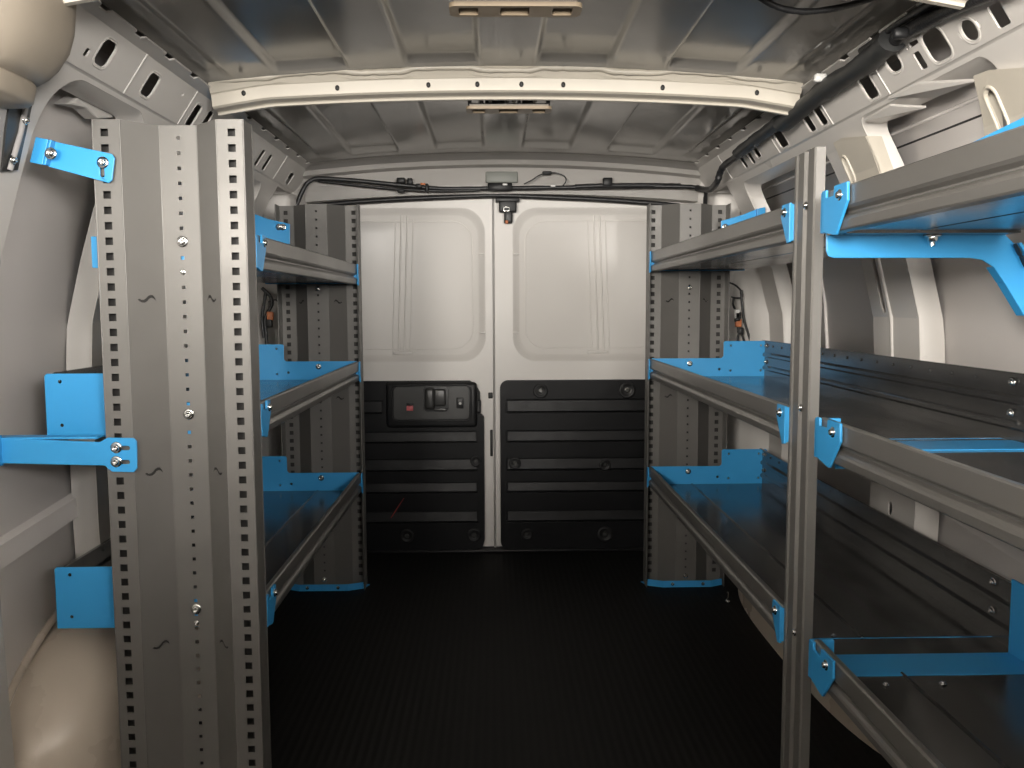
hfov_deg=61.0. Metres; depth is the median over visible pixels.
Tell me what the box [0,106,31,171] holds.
belt
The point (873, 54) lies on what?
harness
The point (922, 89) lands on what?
gusset
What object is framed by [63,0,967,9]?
bow
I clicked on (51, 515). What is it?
wall
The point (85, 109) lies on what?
gusset
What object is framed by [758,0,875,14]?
cable
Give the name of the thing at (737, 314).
wires
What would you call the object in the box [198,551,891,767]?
floor
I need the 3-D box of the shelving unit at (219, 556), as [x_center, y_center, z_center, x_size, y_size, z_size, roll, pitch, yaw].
[-0.658,0.104,2.076,0.438,1.184,1.290,0,5,-1]
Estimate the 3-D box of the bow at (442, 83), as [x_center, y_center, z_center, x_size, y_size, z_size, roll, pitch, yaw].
[-0.010,-0.637,1.894,1.268,0.094,0.089,0,5,-1]
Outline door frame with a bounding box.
[257,153,769,553]
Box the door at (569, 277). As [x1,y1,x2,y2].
[493,198,682,548]
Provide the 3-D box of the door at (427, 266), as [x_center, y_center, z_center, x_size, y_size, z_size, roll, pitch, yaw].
[-0.384,-0.035,3.076,0.642,1.280,0.112,0,5,-1]
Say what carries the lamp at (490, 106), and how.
attached to the ceiling
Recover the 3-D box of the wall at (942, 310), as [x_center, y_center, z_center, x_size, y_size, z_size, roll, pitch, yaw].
[0.815,0.055,1.297,0.218,1.451,3.740,0,5,-1]
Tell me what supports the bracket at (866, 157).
attached to the wall at (942, 310)
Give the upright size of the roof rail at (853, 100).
0.132 m
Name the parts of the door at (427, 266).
trim panel, handle plate, pull lever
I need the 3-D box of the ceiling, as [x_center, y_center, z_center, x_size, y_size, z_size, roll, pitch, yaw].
[-0.003,-0.629,1.570,1.400,0.076,2.840,0,5,-1]
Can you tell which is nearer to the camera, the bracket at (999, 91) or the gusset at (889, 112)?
the bracket at (999, 91)
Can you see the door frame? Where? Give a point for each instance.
(451, 169)
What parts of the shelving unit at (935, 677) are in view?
foot plate, plate, plate, plate, shelf, shelf, shelf, post, panel, shelf, panel, shelf, shelf, corner plate, panel, panel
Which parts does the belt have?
guide rail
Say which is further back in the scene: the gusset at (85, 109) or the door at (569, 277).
the door at (569, 277)
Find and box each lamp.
[449,0,581,16]
[466,100,551,113]
[486,172,517,182]
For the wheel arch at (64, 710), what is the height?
0.326 m
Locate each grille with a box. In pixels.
[454,0,576,10]
[469,104,548,105]
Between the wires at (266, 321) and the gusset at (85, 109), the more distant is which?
the wires at (266, 321)
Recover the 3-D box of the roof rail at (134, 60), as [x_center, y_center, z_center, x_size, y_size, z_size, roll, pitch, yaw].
[-0.723,-0.603,1.768,0.170,0.132,2.660,0,5,-1]
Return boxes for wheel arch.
[8,609,200,767]
[738,589,878,752]
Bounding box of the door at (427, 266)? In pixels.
[344,198,494,549]
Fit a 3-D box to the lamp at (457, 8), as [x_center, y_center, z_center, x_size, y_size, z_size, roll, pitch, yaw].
[0.005,-0.606,1.351,0.206,0.054,0.052,0,5,-1]
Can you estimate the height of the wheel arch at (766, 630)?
0.326 m
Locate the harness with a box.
[296,0,993,204]
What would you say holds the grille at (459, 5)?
attached to the lamp at (457, 8)
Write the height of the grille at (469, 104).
0.003 m
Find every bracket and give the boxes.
[834,136,892,183]
[973,67,1023,135]
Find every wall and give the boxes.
[0,48,278,767]
[726,1,1023,583]
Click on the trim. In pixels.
(37, 36)
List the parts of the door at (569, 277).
trim panel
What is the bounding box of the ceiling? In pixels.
[100,0,917,162]
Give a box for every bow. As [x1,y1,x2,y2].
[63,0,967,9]
[208,66,802,116]
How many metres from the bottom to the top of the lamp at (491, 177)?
0.038 m
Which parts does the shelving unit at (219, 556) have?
wall arm, plate, panel, plate, panel, plate, plate, shelf, plate, shelf, plate, shelf, foot plate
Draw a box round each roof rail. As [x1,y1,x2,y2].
[64,0,308,192]
[695,0,1023,192]
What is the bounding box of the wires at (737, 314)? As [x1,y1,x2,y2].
[730,282,749,340]
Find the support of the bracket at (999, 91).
attached to the wall at (942, 310)
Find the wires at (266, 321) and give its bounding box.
[260,287,276,343]
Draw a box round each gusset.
[54,93,112,118]
[864,104,925,123]
[888,79,973,98]
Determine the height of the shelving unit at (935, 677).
1.184 m
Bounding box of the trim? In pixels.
[0,0,76,108]
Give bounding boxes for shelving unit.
[0,119,369,767]
[641,117,1023,767]

